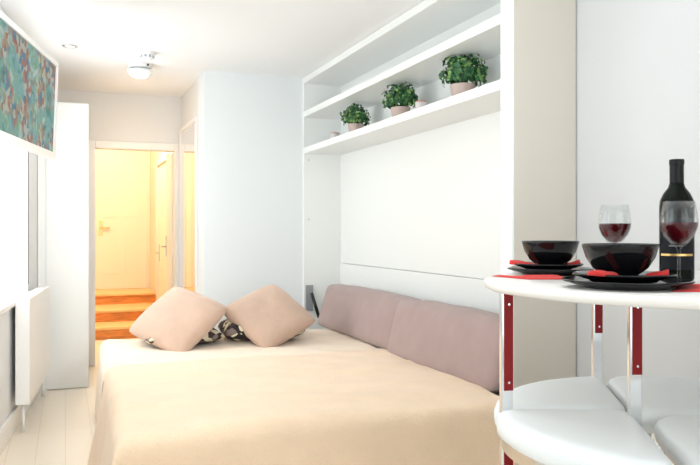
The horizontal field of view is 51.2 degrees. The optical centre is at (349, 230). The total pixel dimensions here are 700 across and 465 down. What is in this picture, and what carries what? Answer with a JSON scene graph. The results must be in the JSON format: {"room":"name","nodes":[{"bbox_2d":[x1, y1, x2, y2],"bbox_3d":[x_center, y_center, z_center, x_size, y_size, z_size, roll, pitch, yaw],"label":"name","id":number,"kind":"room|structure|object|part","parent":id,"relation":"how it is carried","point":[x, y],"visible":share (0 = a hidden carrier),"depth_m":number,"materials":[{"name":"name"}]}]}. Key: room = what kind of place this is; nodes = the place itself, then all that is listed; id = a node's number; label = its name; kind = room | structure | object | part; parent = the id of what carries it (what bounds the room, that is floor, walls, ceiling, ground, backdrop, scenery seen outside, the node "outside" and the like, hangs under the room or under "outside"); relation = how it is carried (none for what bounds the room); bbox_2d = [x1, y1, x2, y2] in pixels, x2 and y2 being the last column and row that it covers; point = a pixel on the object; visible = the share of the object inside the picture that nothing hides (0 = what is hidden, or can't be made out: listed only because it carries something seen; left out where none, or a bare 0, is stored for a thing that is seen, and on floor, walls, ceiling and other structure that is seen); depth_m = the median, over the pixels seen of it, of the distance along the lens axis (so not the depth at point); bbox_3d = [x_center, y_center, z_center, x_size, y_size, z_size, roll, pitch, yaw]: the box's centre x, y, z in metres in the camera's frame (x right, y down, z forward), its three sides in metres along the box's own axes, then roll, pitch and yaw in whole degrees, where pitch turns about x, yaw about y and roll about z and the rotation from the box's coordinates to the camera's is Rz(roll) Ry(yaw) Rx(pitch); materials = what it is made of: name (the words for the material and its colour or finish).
{"room":"studio apartment","nodes":[
{"label":"studio apartment","id":0,"kind":"room"},
{"bbox_2d":[0,4,37,427],"bbox_3d":[-1.401,-0.020,1.952,0.220,2.340,8.650,0,0,-16],"label":"wall","id":1,"kind":"structure","parent":0,"point":[7,319],"depth_m":4.78,"materials":[{"name":"white paint"}]},
{"bbox_2d":[0,151,29,314],"bbox_3d":[-2.029,-0.242,4.159,0.250,1.335,1.280,0,0,-16],"label":"window","id":2,"kind":"structure","parent":1,"relation":"in","point":[7,302],"depth_m":4.40,"materials":[{"name":"white"}]},
{"bbox_3d":[-2.028,0.410,4.155,0.250,0.030,1.270,0,0,-16],"label":"sill","id":3,"kind":"part","parent":2,"relation":"part of","materials":[{"name":"white"}]},
{"bbox_2d":[0,389,38,454],"bbox_3d":[-1.167,1.090,1.577,0.018,0.120,7.600,0,0,-16],"label":"baseboard","id":4,"kind":"structure","parent":1,"relation":"attached to","point":[12,422],"depth_m":4.06,"materials":[{"name":"white wood"}]},
{"bbox_2d":[0,10,58,159],"bbox_3d":[-1.591,-0.637,3.400,0.215,0.520,0.980,0,0,-8],"label":"painting","id":5,"kind":"object","parent":1,"relation":"attached to","point":[28,73],"visible":1,"depth_m":3.37,"materials":[{"name":"multicoloured"}]},
{"bbox_2d":[15,285,49,431],"bbox_3d":[-2.010,0.765,4.618,0.102,0.770,1.030,0,0,-16],"label":"radiator","id":6,"kind":"object","parent":1,"relation":"attached to","point":[32,309],"visible":1,"depth_m":4.23,"materials":[{"name":"white metal"}]},
{"bbox_2d":[20,286,46,297],"bbox_3d":[-1.998,0.387,4.624,0.040,0.012,0.986,0,0,-16],"label":"grille","id":7,"kind":"object","parent":6,"relation":"attached to","point":[39,291],"depth_m":4.59,"materials":[{"name":"white metal"}]},
{"bbox_3d":[-1.970,0.685,4.630,0.014,0.600,1.010,0,0,-16],"label":"panel","id":8,"kind":"part","parent":6,"relation":"part of","materials":[{"name":"white metal"}]},
{"bbox_2d":[38,155,45,390],"bbox_3d":[-2.222,0.105,5.262,0.054,2.090,0.020,0,0,-21],"label":"trim","id":9,"kind":"structure","parent":1,"relation":"attached to","point":[41,160],"depth_m":5.25,"materials":[{"name":"white paint"}]},
{"bbox_2d":[0,338,139,464],"bbox_3d":[-1.028,1.200,4.011,4.200,0.100,12.220,0,0,-21],"label":"floor","id":10,"kind":"structure","parent":0,"point":[60,425],"depth_m":4.21,"materials":[{"name":"white wood"}]},
{"bbox_2d":[46,102,88,389],"bbox_3d":[-2.166,0.105,5.595,0.290,2.090,0.600,0,0,-21],"label":"wardrobe","id":11,"kind":"object","parent":10,"relation":"on","point":[67,176],"visible":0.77,"depth_m":5.32,"materials":[{"name":"white paint"}]},
{"bbox_2d":[95,288,155,339],"bbox_3d":[-3.006,0.957,8.603,1.440,0.387,1.965,0,0,-21],"label":"staircase","id":12,"kind":"structure","parent":10,"relation":"on","point":[116,310],"depth_m":8.34,"materials":[{"name":"orange wood"}]},
{"bbox_2d":[303,0,575,464],"bbox_3d":[0.301,-0.018,4.410,0.325,2.337,2.859,0,0,-21],"label":"wall unit","id":13,"kind":"object","parent":10,"relation":"on","point":[449,185],"visible":0.81,"depth_m":3.98,"materials":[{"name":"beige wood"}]},
{"bbox_3d":[-0.316,0.520,5.667,0.060,0.200,0.012,0,0,-21],"label":"strut plate","id":14,"kind":"part","parent":13,"relation":"part of","materials":[{"name":"grey metal"}]},
{"bbox_3d":[-0.213,-0.018,5.728,0.325,2.337,0.029,0,0,-21],"label":"panel","id":15,"kind":"part","parent":13,"relation":"part of","materials":[{"name":"white paint"}]},
{"bbox_2d":[330,132,339,137],"bbox_3d":[-0.113,-0.691,5.409,0.072,0.091,0.072,0,0,-21],"label":"candle holder","id":16,"kind":"object","parent":13,"relation":"on","point":[333,134],"visible":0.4,"depth_m":5.38,"materials":[{"name":"white ceramic"}]},
{"bbox_2d":[339,103,370,131],"bbox_3d":[0.036,-0.761,5.018,0.210,0.231,0.200,0,0,39],"label":"potted plant","id":17,"kind":"object","parent":13,"relation":"on","point":[353,113],"visible":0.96,"depth_m":4.97,"materials":[{"name":"green plant"}]},
{"bbox_3d":[0.040,-0.689,5.017,0.107,0.088,0.107,0,0,-21],"label":"pot","id":18,"kind":"part","parent":17,"relation":"part of","materials":[{"name":"ceramic"}]},
{"bbox_2d":[381,82,417,116],"bbox_3d":[0.299,-0.766,4.353,0.220,0.243,0.234,0,0,-21],"label":"potted plant","id":19,"kind":"object","parent":13,"relation":"on","point":[401,94],"visible":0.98,"depth_m":4.29,"materials":[{"name":"green plant"}]},
{"bbox_3d":[0.301,-0.689,4.346,0.119,0.088,0.119,0,0,-21],"label":"pot","id":20,"kind":"part","parent":19,"relation":"part of","materials":[{"name":"ceramic"}]},
{"bbox_3d":[0.291,-1.165,4.436,0.325,0.045,2.746,0,0,-21],"label":"panel","id":21,"kind":"part","parent":13,"relation":"part of","materials":[{"name":"white paint"}]},
{"bbox_2d":[304,79,500,154],"bbox_3d":[0.291,-0.623,4.436,0.325,0.045,2.746,0,0,-21],"label":"shelf","id":22,"kind":"object","parent":13,"relation":"attached to","point":[483,102],"depth_m":4.07,"materials":[{"name":"white paint"}]},
{"bbox_2d":[304,13,500,119],"bbox_3d":[0.291,-0.902,4.436,0.325,0.045,2.746,0,0,-21],"label":"shelf","id":23,"kind":"object","parent":13,"relation":"attached to","point":[422,70],"depth_m":4.05,"materials":[{"name":"white paint"}]},
{"bbox_3d":[0.431,0.551,4.490,0.024,0.597,2.746,0,0,-21],"label":"headboard panel","id":24,"kind":"part","parent":13,"relation":"part of","materials":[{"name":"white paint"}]},
{"bbox_3d":[0.433,-0.446,4.491,0.020,1.392,2.746,0,0,-21],"label":"panel","id":25,"kind":"part","parent":13,"relation":"part of","materials":[{"name":"white paint"}]},
{"bbox_2d":[415,100,427,108],"bbox_3d":[0.399,-0.691,4.095,0.072,0.091,0.072,0,0,-21],"label":"candle holder","id":26,"kind":"object","parent":13,"relation":"on","point":[420,103],"visible":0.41,"depth_m":4.07,"materials":[{"name":"white ceramic"}]},
{"bbox_2d":[439,53,487,95],"bbox_3d":[0.575,-0.777,3.672,0.274,0.263,0.251,0,0,-21],"label":"potted plant","id":27,"kind":"object","parent":13,"relation":"on","point":[461,69],"visible":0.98,"depth_m":3.61,"materials":[{"name":"green plant"}]},
{"bbox_3d":[0.567,-0.689,3.666,0.128,0.088,0.128,0,0,-21],"label":"pot","id":28,"kind":"part","parent":27,"relation":"part of","materials":[{"name":"ceramic"}]},
{"bbox_3d":[0.810,-0.018,3.120,0.313,2.337,0.084,0,0,-21],"label":"panel","id":29,"kind":"part","parent":13,"relation":"part of","materials":[{"name":"beige wood"}]},
{"bbox_2d":[494,376,624,424],"bbox_3d":[0.566,0.792,2.027,0.394,0.716,0.410,0,0,0],"label":"bar stool","id":30,"kind":"object","parent":10,"relation":"on","point":[589,392],"visible":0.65,"depth_m":1.92,"materials":[{"name":"white"}]},
{"bbox_2d":[496,409,673,464],"bbox_3d":[0.523,0.792,1.592,0.331,0.716,0.463,0,0,0],"label":"bar stool","id":31,"kind":"object","parent":10,"relation":"on","point":[528,436],"visible":0.99,"depth_m":1.58,"materials":[{"name":"white"}]},
{"bbox_3d":[0.524,0.515,1.595,0.308,0.030,0.431,0,0,0],"label":"seat frame","id":32,"kind":"part","parent":31,"relation":"part of","materials":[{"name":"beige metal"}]},
{"bbox_2d":[483,270,699,464],"bbox_3d":[0.831,0.635,1.771,1.000,1.030,1.001,0,0,0],"label":"bar table","id":33,"kind":"object","parent":10,"relation":"on","point":[544,289],"visible":0.62,"depth_m":1.73,"materials":[{"name":"white laminate"}]},
{"bbox_3d":[0.385,0.647,1.800,0.030,1.006,0.016,0,0,-12],"label":"leg","id":34,"kind":"part","parent":33,"relation":"part of","materials":[{"name":"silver metal"}]},
{"bbox_2d":[494,275,562,278],"bbox_3d":[0.463,0.115,1.865,0.175,0.009,0.130,0,0,0],"label":"napkin","id":35,"kind":"object","parent":33,"relation":"on","point":[506,276],"visible":0.89,"depth_m":1.83,"materials":[{"name":"red fabric"}]},
{"bbox_2d":[507,266,593,275],"bbox_3d":[0.556,0.111,2.030,0.236,0.018,0.236,0,0,-21],"label":"dinner plate","id":36,"kind":"object","parent":33,"relation":"on","point":[514,268],"visible":0.74,"depth_m":1.95,"materials":[{"name":"black ceramic"}]},
{"bbox_2d":[515,262,583,269],"bbox_3d":[0.548,0.098,2.020,0.190,0.018,0.190,0,0,-21],"label":"plate","id":37,"kind":"object","parent":36,"relation":"on","point":[526,266],"visible":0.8,"depth_m":1.95,"materials":[{"name":"black ceramic"}]},
{"bbox_2d":[509,260,533,264],"bbox_3d":[0.480,0.089,2.015,0.076,0.018,0.032,0,0,23],"label":"napkin","id":38,"kind":"object","parent":37,"relation":"on","point":[512,262],"visible":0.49,"depth_m":2.02,"materials":[{"name":"red fabric"}]},
{"bbox_2d":[521,241,579,264],"bbox_3d":[0.554,0.063,2.020,0.157,0.072,0.157,0,0,-21],"label":"bowl","id":39,"kind":"object","parent":37,"relation":"on","point":[538,252],"visible":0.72,"depth_m":1.96,"materials":[{"name":"black ceramic"}]},
{"bbox_2d":[566,259,580,263],"bbox_3d":[0.619,0.088,2.030,0.043,0.019,0.028,0,0,-28],"label":"napkin","id":40,"kind":"object","parent":37,"relation":"on","point":[578,260],"visible":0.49,"depth_m":2.02,"materials":[{"name":"red fabric"}]},
{"bbox_3d":[0.765,0.647,2.262,0.030,1.006,0.016,0,0,-5],"label":"leg","id":41,"kind":"part","parent":33,"relation":"part of","materials":[{"name":"silver metal"}]},
{"bbox_2d":[599,223,630,242],"bbox_3d":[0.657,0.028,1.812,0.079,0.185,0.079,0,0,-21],"label":"wine","id":42,"kind":"object","parent":33,"relation":"on","point":[612,232],"visible":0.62,"depth_m":1.79,"materials":[{"name":"red liquid"}]},
{"bbox_2d":[561,276,694,290],"bbox_3d":[0.585,0.111,1.545,0.266,0.018,0.266,0,0,-21],"label":"dinner plate","id":43,"kind":"object","parent":33,"relation":"on","point":[667,284],"visible":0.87,"depth_m":1.46,"materials":[{"name":"black ceramic"}]},
{"bbox_2d":[572,270,676,282],"bbox_3d":[0.580,0.098,1.550,0.210,0.018,0.210,0,0,-21],"label":"plate","id":44,"kind":"object","parent":43,"relation":"on","point":[641,278],"visible":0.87,"depth_m":1.48,"materials":[{"name":"black ceramic"}]},
{"bbox_2d":[587,270,617,276],"bbox_3d":[0.518,0.087,1.490,0.070,0.017,0.034,0,0,-25],"label":"napkin","id":45,"kind":"object","parent":44,"relation":"on","point":[603,273],"visible":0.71,"depth_m":1.47,"materials":[{"name":"red fabric"}]},
{"bbox_2d":[582,243,659,275],"bbox_3d":[0.575,0.063,1.555,0.157,0.072,0.157,0,0,-21],"label":"bowl","id":46,"kind":"object","parent":44,"relation":"on","point":[629,259],"visible":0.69,"depth_m":1.50,"materials":[{"name":"black ceramic"}]},
{"bbox_2d":[645,269,668,275],"bbox_3d":[0.635,0.088,1.510,0.045,0.019,0.028,0,0,27],"label":"napkin","id":47,"kind":"object","parent":44,"relation":"on","point":[664,272],"visible":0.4,"depth_m":1.50,"materials":[{"name":"red fabric"}]},
{"bbox_3d":[0.676,0.647,1.735,0.030,1.006,0.016,0,0,-5],"label":"leg","id":48,"kind":"part","parent":33,"relation":"part of","materials":[{"name":"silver metal"}]},
{"bbox_2d":[659,159,694,279],"bbox_3d":[0.772,-0.025,1.725,0.078,0.289,0.078,0,0,-21],"label":"wine bottle","id":49,"kind":"object","parent":33,"relation":"on","point":[676,204],"visible":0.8,"depth_m":1.70,"materials":[{"name":"black glass"}]},
{"bbox_2d":[660,222,697,244],"bbox_3d":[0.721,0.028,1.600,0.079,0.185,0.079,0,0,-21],"label":"wine","id":50,"kind":"object","parent":33,"relation":"on","point":[678,233],"visible":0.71,"depth_m":1.57,"materials":[{"name":"red liquid"}]},
{"bbox_2d":[672,284,699,291],"bbox_3d":[0.738,0.115,1.480,0.205,0.009,0.160,0,0,0],"label":"napkin","id":51,"kind":"object","parent":33,"relation":"on","point":[693,287],"visible":0.98,"depth_m":1.47,"materials":[{"name":"red fabric"}]},
{"bbox_2d":[607,376,699,448],"bbox_3d":[1.005,0.792,2.012,0.587,0.716,0.460,0,0,0],"label":"bar stool","id":52,"kind":"object","parent":10,"relation":"on","point":[662,397],"visible":0.5,"depth_m":1.93,"materials":[{"name":"white"}]},
{"bbox_3d":[1.004,0.515,2.009,0.546,0.030,0.428,0,0,0],"label":"seat frame","id":53,"kind":"part","parent":52,"relation":"part of","materials":[{"name":"beige metal"}]},
{"bbox_2d":[654,415,699,464],"bbox_3d":[0.979,0.792,1.531,0.639,0.716,0.468,0,0,0],"label":"bar stool","id":54,"kind":"object","parent":10,"relation":"on","point":[678,436],"visible":0.98,"depth_m":1.59,"materials":[{"name":"white"}]},
{"bbox_3d":[-0.439,0.935,3.838,1.450,0.430,2.310,0,0,-21],"label":"bed","id":55,"kind":"object","parent":10,"relation":"on","visible":0},
{"bbox_2d":[95,329,377,420],"bbox_3d":[-0.690,0.908,4.401,1.615,0.459,1.171,0,0,-21],"label":"sheet","id":56,"kind":"object","parent":55,"relation":"on","point":[112,352],"visible":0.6,"depth_m":4.29,"materials":[{"name":"white fabric"}]},
{"bbox_2d":[129,287,226,351],"bbox_3d":[-1.038,0.538,4.426,0.467,0.373,0.381,0,0,29],"label":"pillow","id":57,"kind":"object","parent":56,"relation":"on","point":[180,318],"visible":0.98,"depth_m":4.34,"materials":[{"name":"beige fabric"}]},
{"bbox_2d":[145,328,222,343],"bbox_3d":[-1.056,0.640,4.525,0.469,0.107,0.375,0,0,-27],"label":"patchwork pillow","id":58,"kind":"object","parent":56,"relation":"on","point":[213,334],"visible":0.23,"depth_m":4.43,"materials":[{"name":"fabric"}]},
{"bbox_2d":[218,319,304,340],"bbox_3d":[-0.574,0.621,4.692,0.506,0.156,0.413,0,0,-18],"label":"patchwork pillow","id":59,"kind":"object","parent":56,"relation":"on","point":[231,331],"visible":0.3,"depth_m":4.47,"materials":[{"name":"fabric"}]},
{"bbox_2d":[224,284,314,347],"bbox_3d":[-0.510,0.535,4.599,0.391,0.371,0.460,0,0,44],"label":"pillow","id":60,"kind":"object","parent":56,"relation":"on","point":[268,316],"visible":0.96,"depth_m":4.52,"materials":[{"name":"beige fabric"}]},
{"bbox_2d":[318,284,419,349],"bbox_3d":[0.097,0.539,4.785,0.234,0.313,1.375,0,0,-21],"label":"cushion","id":61,"kind":"object","parent":56,"relation":"on","point":[364,314],"visible":0.78,"depth_m":4.65,"materials":[{"name":"fabric"}]},
{"bbox_2d":[87,348,516,464],"bbox_3d":[-0.330,0.898,3.247,1.681,0.481,1.449,0,0,-21],"label":"fleece blanket","id":62,"kind":"object","parent":55,"relation":"on","point":[379,406],"visible":0.98,"depth_m":2.82,"materials":[{"name":"beige fabric"}]},
{"bbox_2d":[387,300,498,391],"bbox_3d":[0.494,0.534,3.631,0.237,0.322,1.075,0,0,-22],"label":"cushion","id":63,"kind":"object","parent":62,"relation":"on","point":[462,342],"visible":0.82,"depth_m":3.47,"materials":[{"name":"fabric"}]},
{"bbox_2d":[57,89,180,143],"bbox_3d":[-2.090,-0.020,6.323,1.700,2.340,0.100,0,0,-21],"label":"wall","id":64,"kind":"structure","parent":0,"point":[112,116],"depth_m":6.34,"materials":[{"name":"white paint"}]},
{"bbox_2d":[89,140,178,365],"bbox_3d":[-1.888,0.188,6.396,0.789,1.925,0.130,0,0,-21],"label":"doorway","id":65,"kind":"structure","parent":64,"relation":"in","point":[93,144],"depth_m":6.26,"materials":[{"name":"white wood"}]},
{"bbox_2d":[161,153,172,291],"bbox_3d":[-1.714,0.220,6.877,0.094,1.840,0.620,0,0,-19],"label":"door","id":66,"kind":"structure","parent":65,"relation":"attached to","point":[169,161],"depth_m":6.81,"materials":[{"name":"white"}]},
{"bbox_2d":[149,152,172,300],"bbox_3d":[-2.049,-0.300,8.281,0.100,2.900,3.520,0,0,-21],"label":"wall","id":67,"kind":"structure","parent":0,"point":[154,156],"depth_m":9.33,"materials":[{"name":"beige paint"}]},
{"bbox_2d":[156,153,169,300],"bbox_3d":[-2.150,0.025,8.360,0.030,1.730,1.020,0,0,-21],"label":"door frame","id":68,"kind":"structure","parent":67,"relation":"in","point":[162,159],"depth_m":8.78,"materials":[{"name":"white paint"}]},
{"bbox_2d":[155,162,165,297],"bbox_3d":[-2.144,0.050,8.363,0.094,1.660,0.900,0,0,-21],"label":"door","id":69,"kind":"structure","parent":68,"relation":"attached to","point":[162,168],"depth_m":8.45,"materials":[{"name":"white paint"}]},
{"bbox_2d":[181,79,197,127],"bbox_3d":[-1.289,-0.020,6.088,0.098,2.340,0.920,0,0,-21],"label":"wall","id":70,"kind":"structure","parent":0,"point":[189,100],"depth_m":6.07,"materials":[{"name":"white paint"}]},
{"bbox_2d":[179,116,197,292],"bbox_3d":[-1.343,0.110,6.056,0.024,2.000,0.880,0,0,-21],"label":"wall mirror","id":71,"kind":"object","parent":70,"relation":"attached to","point":[188,134],"visible":0.57,"depth_m":6.01,"materials":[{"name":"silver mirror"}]},
{"bbox_2d":[0,0,423,96],"bbox_3d":[-0.388,-1.240,2.371,4.200,0.100,8.700,0,0,-21],"label":"ceiling","id":72,"kind":"structure","parent":0,"point":[284,38],"depth_m":4.40,"materials":[{"name":"white paint"}]},
{"bbox_2d":[62,44,77,48],"bbox_3d":[-1.802,-1.187,4.696,0.100,0.006,0.100,0,0,-21],"label":"recessed light","id":73,"kind":"object","parent":72,"relation":"in","point":[72,46],"visible":1,"depth_m":4.69,"materials":[{"name":"silver metal"}]},
{"bbox_2d":[127,62,152,78],"bbox_3d":[-1.499,-1.139,5.211,0.184,0.102,0.186,0,0,-21],"label":"ceiling light","id":74,"kind":"object","parent":72,"relation":"attached to","point":[137,70],"visible":1,"depth_m":5.15,"materials":[{"name":"white"}]},
{"bbox_3d":[-1.499,-1.119,5.212,0.184,0.062,0.184,0,0,-21],"label":"lamp shade","id":75,"kind":"part","parent":74,"relation":"part of","materials":[{"name":"white glass"}]},
{"bbox_2d":[138,50,155,60],"bbox_3d":[-1.350,-1.161,4.853,0.120,0.058,0.120,0,0,-21],"label":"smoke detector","id":76,"kind":"object","parent":72,"relation":"attached to","point":[145,55],"visible":1,"depth_m":4.82,"materials":[{"name":"white plastic"}]},
{"bbox_2d":[198,70,302,331],"bbox_3d":[-0.564,-0.020,5.743,1.217,2.340,0.250,0,0,-21],"label":"wall partition","id":77,"kind":"structure","parent":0,"point":[250,126],"depth_m":5.53,"materials":[{"name":"white paint"}]},
{"bbox_2d":[347,0,699,450],"bbox_3d":[1.343,-0.020,2.364,0.120,2.340,7.430,0,0,-21],"label":"wall","id":78,"kind":"structure","parent":0,"point":[638,61],"depth_m":2.82,"materials":[{"name":"grey paint"}]},
{"bbox_3d":[-3.389,-0.300,9.584,1.650,2.900,0.120,0,0,-21],"label":"wall","id":79,"kind":"structure","parent":0,"visible":0},
{"bbox_2d":[147,151,149,287],"bbox_3d":[-3.029,-0.274,9.622,0.749,2.072,0.070,0,0,-21],"label":"door frame","id":80,"kind":"structure","parent":79,"relation":"in","point":[148,152],"depth_m":9.72,"materials":[{"name":"white paint"}]},
{"bbox_2d":[95,149,146,288],"bbox_3d":[-3.008,-0.239,9.612,0.660,2.000,0.094,0,0,-21],"label":"door","id":81,"kind":"structure","parent":80,"relation":"attached to","point":[120,175],"depth_m":9.61,"materials":[{"name":"white paint"}]},
{"bbox_3d":[-3.251,-0.039,9.520,0.044,0.200,0.008,0,0,-21],"label":"handle","id":82,"kind":"part","parent":81,"relation":"part of","materials":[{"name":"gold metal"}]},
{"bbox_3d":[-3.010,-0.279,9.616,0.440,1.680,0.006,0,0,-21],"label":"panel moulding","id":83,"kind":"part","parent":81,"relation":"part of","materials":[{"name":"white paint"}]}
]}

